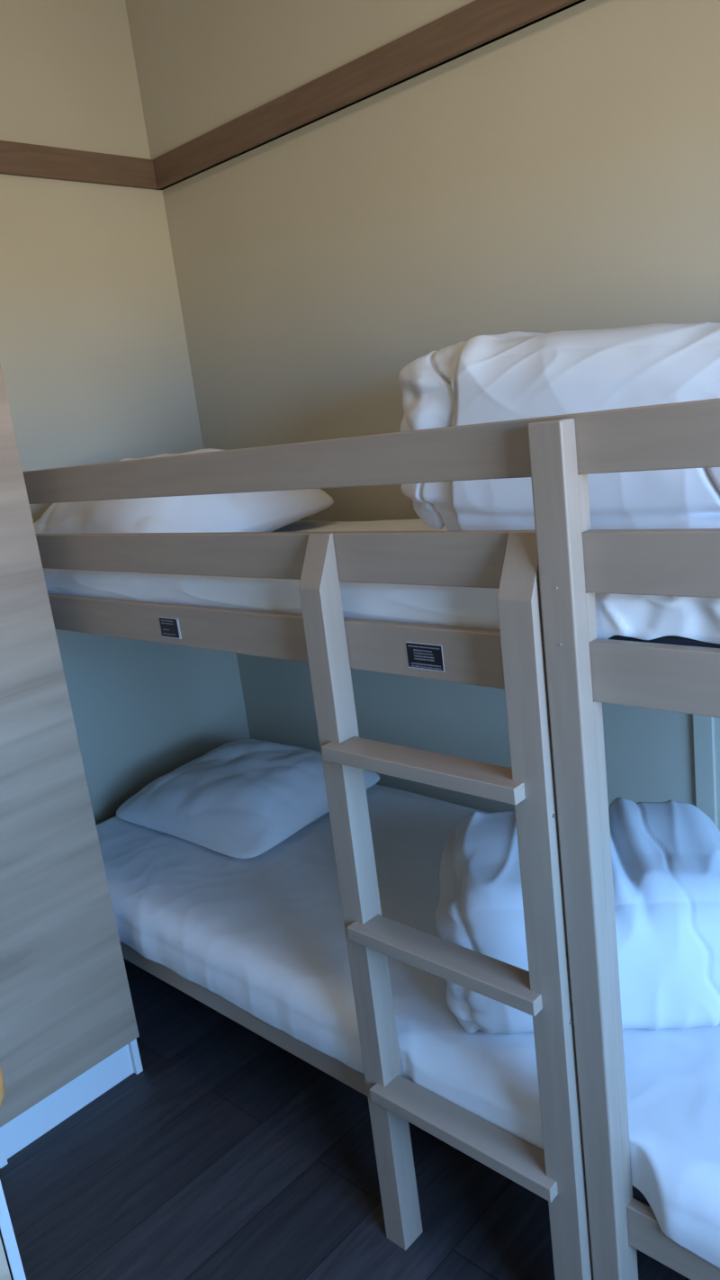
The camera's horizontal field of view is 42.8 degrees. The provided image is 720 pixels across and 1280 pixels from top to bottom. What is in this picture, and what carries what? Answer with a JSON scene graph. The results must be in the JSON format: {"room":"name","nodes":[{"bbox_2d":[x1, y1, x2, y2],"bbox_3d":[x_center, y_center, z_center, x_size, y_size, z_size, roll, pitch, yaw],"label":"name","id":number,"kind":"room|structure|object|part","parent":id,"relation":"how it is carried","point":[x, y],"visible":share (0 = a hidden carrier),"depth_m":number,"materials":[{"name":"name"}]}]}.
{"room":"dormitory","nodes":[
{"label":"dormitory","id":0,"kind":"room"},
{"bbox_2d":[0,0,250,825],"bbox_3d":[-1.595,-0.300,2.163,0.080,3.050,3.180,6,19,43],"label":"wall","id":1,"kind":"structure","parent":0,"point":[94,362],"depth_m":2.87,"materials":[{"name":"beige paint"}]},
{"bbox_2d":[0,140,158,189],"bbox_3d":[-1.674,-1.117,1.930,0.029,0.086,3.005,6,19,43],"label":"trim","id":2,"kind":"structure","parent":1,"relation":"attached to","point":[16,158],"depth_m":2.75,"materials":[{"name":"brown wood"}]},
{"bbox_2d":[0,958,690,1279],"bbox_3d":[0.080,1.348,1.129,4.174,0.050,3.180,6,19,43],"label":"floor","id":3,"kind":"structure","parent":0,"point":[230,1155],"depth_m":1.96,"materials":[{"name":"wood"}]},
{"bbox_2d":[0,1180,26,1279],"bbox_3d":[-0.554,0.950,0.976,0.460,0.943,0.378,-15,16,-28],"label":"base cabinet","id":4,"kind":"object","parent":3,"relation":"on","point":[11,1266],"visible":1,"depth_m":0.85,"materials":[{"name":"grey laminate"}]},
{"bbox_2d":[0,1067,5,1106],"bbox_3d":[-0.378,0.439,0.859,0.091,0.054,0.091,6,19,43],"label":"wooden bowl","id":5,"kind":"object","parent":4,"relation":"on","point":[2,1083],"visible":1,"depth_m":0.86,"materials":[{"name":"orange wood"}]},
{"bbox_3d":[-0.476,0.948,0.834,0.437,0.851,0.018,-15,16,-28],"label":"door","id":6,"kind":"part","parent":4,"relation":"part of","materials":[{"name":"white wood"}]},
{"bbox_3d":[-0.648,0.924,1.131,0.439,0.904,0.012,-15,16,-28],"label":"panel","id":7,"kind":"part","parent":4,"relation":"part of","materials":[{"name":"grey laminate"}]},
{"bbox_2d":[0,364,143,1168],"bbox_3d":[-1.051,0.134,2.204,0.698,2.060,0.386,6,19,43],"label":"wardrobe","id":8,"kind":"object","parent":3,"relation":"on","point":[69,1032],"visible":1,"depth_m":2.09,"materials":[{"name":"beige laminate"}]},
{"bbox_3d":[-1.183,0.180,2.084,0.680,2.060,0.018,6,19,43],"label":"panel","id":9,"kind":"part","parent":8,"relation":"part of","materials":[{"name":"white laminate"}]},
{"bbox_3d":[-0.934,0.087,2.338,0.680,2.060,0.018,6,19,43],"label":"panel","id":10,"kind":"part","parent":8,"relation":"part of","materials":[{"name":"white laminate"}]},
{"bbox_2d":[22,397,719,1279],"bbox_3d":[0.208,0.289,2.066,2.710,1.520,0.997,6,19,43],"label":"bunk bed","id":11,"kind":"object","parent":3,"relation":"on","point":[577,562],"visible":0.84,"depth_m":1.33,"materials":[{"name":"beige wood"}]},
{"bbox_3d":[-0.187,-0.293,1.583,2.710,0.074,0.021,6,19,43],"label":"guard rail","id":12,"kind":"part","parent":11,"relation":"part of","materials":[{"name":"beige wood"}]},
{"bbox_3d":[-0.169,-0.149,1.618,2.710,0.079,0.021,6,19,43],"label":"guard rail","id":13,"kind":"part","parent":11,"relation":"part of","materials":[{"name":"beige wood"}]},
{"bbox_3d":[-0.151,-0.008,1.653,2.710,0.082,0.021,6,19,43],"label":"rail","id":14,"kind":"part","parent":11,"relation":"part of","materials":[{"name":"beige wood"}]},
{"bbox_3d":[-0.042,0.855,1.863,2.710,0.075,0.021,6,19,43],"label":"rail","id":15,"kind":"part","parent":11,"relation":"part of","materials":[{"name":"beige wood"}]},
{"bbox_3d":[0.335,0.456,1.323,0.050,1.516,0.054,6,19,43],"label":"post","id":16,"kind":"part","parent":11,"relation":"part of","materials":[{"name":"beige wood"}]},
{"bbox_2d":[632,1185,650,1207],"bbox_3d":[0.253,0.696,2.159,2.530,0.121,0.861,6,19,43],"label":"mattress","id":17,"kind":"object","parent":11,"relation":"on","point":[637,1194],"visible":0.02,"depth_m":1.42,"materials":[{"name":"grey fabric"}]},
{"bbox_2d":[96,784,719,1269],"bbox_3d":[0.241,0.683,2.141,2.546,0.180,0.914,6,19,43],"label":"sheet","id":18,"kind":"object","parent":17,"relation":"on","point":[265,933],"visible":0.44,"depth_m":1.96,"materials":[{"name":"white fabric"}]},
{"bbox_2d":[116,738,379,858],"bbox_3d":[-0.347,0.435,2.780,0.638,0.156,0.572,5,20,42],"label":"pillow","id":19,"kind":"object","parent":18,"relation":"on","point":[241,798],"visible":0.91,"depth_m":2.61,"materials":[{"name":"white fabric"}]},
{"bbox_2d":[434,797,719,1034],"bbox_3d":[0.434,0.504,1.757,0.572,0.307,0.431,-5,14,9],"label":"duvet","id":20,"kind":"object","parent":18,"relation":"on","point":[665,856],"visible":0.66,"depth_m":1.60,"materials":[{"name":"white fabric"}]},
{"bbox_2d":[608,635,719,648],"bbox_3d":[0.141,-0.139,1.970,2.560,0.064,0.849,6,19,43],"label":"mattress","id":21,"kind":"object","parent":11,"relation":"on","point":[669,639],"visible":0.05,"depth_m":1.16,"materials":[{"name":"grey fabric"}]},
{"bbox_2d":[42,518,719,644],"bbox_3d":[0.136,-0.180,1.956,2.576,0.101,0.866,6,19,43],"label":"sheet","id":22,"kind":"object","parent":21,"relation":"on","point":[640,617],"visible":0.23,"depth_m":1.50,"materials":[{"name":"white fabric"}]},
{"bbox_2d":[33,448,333,533],"bbox_3d":[-0.546,-0.407,2.638,0.706,0.249,0.685,6,19,44],"label":"pillow","id":23,"kind":"object","parent":22,"relation":"on","point":[257,511],"visible":0.44,"depth_m":2.39,"materials":[{"name":"white fabric"}]},
{"bbox_2d":[398,321,719,530],"bbox_3d":[0.548,-0.414,1.751,0.975,0.411,0.452,4,17,38],"label":"duvet","id":24,"kind":"object","parent":22,"relation":"on","point":[515,374],"visible":0.7,"depth_m":1.61,"materials":[{"name":"white fabric"}]},
{"bbox_2d":[298,531,593,1279],"bbox_3d":[0.142,0.513,1.489,0.446,1.374,0.072,6,19,43],"label":"ladder","id":25,"kind":"object","parent":3,"relation":"on","point":[555,1174],"visible":0.95,"depth_m":1.45,"materials":[{"name":"beige wood"}]},
{"bbox_2d":[125,0,719,831],"bbox_3d":[0.959,-0.536,1.806,4.108,3.050,0.096,6,19,43],"label":"wall","id":26,"kind":"structure","parent":0,"point":[560,172],"depth_m":2.39,"materials":[{"name":"beige paint"}]},
{"bbox_2d":[152,0,585,189],"bbox_3d":[0.799,-1.348,1.596,4.014,0.086,0.031,6,19,43],"label":"trim","id":27,"kind":"structure","parent":26,"relation":"attached to","point":[466,28],"depth_m":2.33,"materials":[{"name":"brown wood"}]},
{"bbox_2d":[693,714,718,829],"bbox_3d":[0.832,0.372,2.209,0.047,1.140,0.014,6,19,43],"label":"trim","id":28,"kind":"structure","parent":26,"relation":"attached to","point":[703,725],"depth_m":2.18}
]}

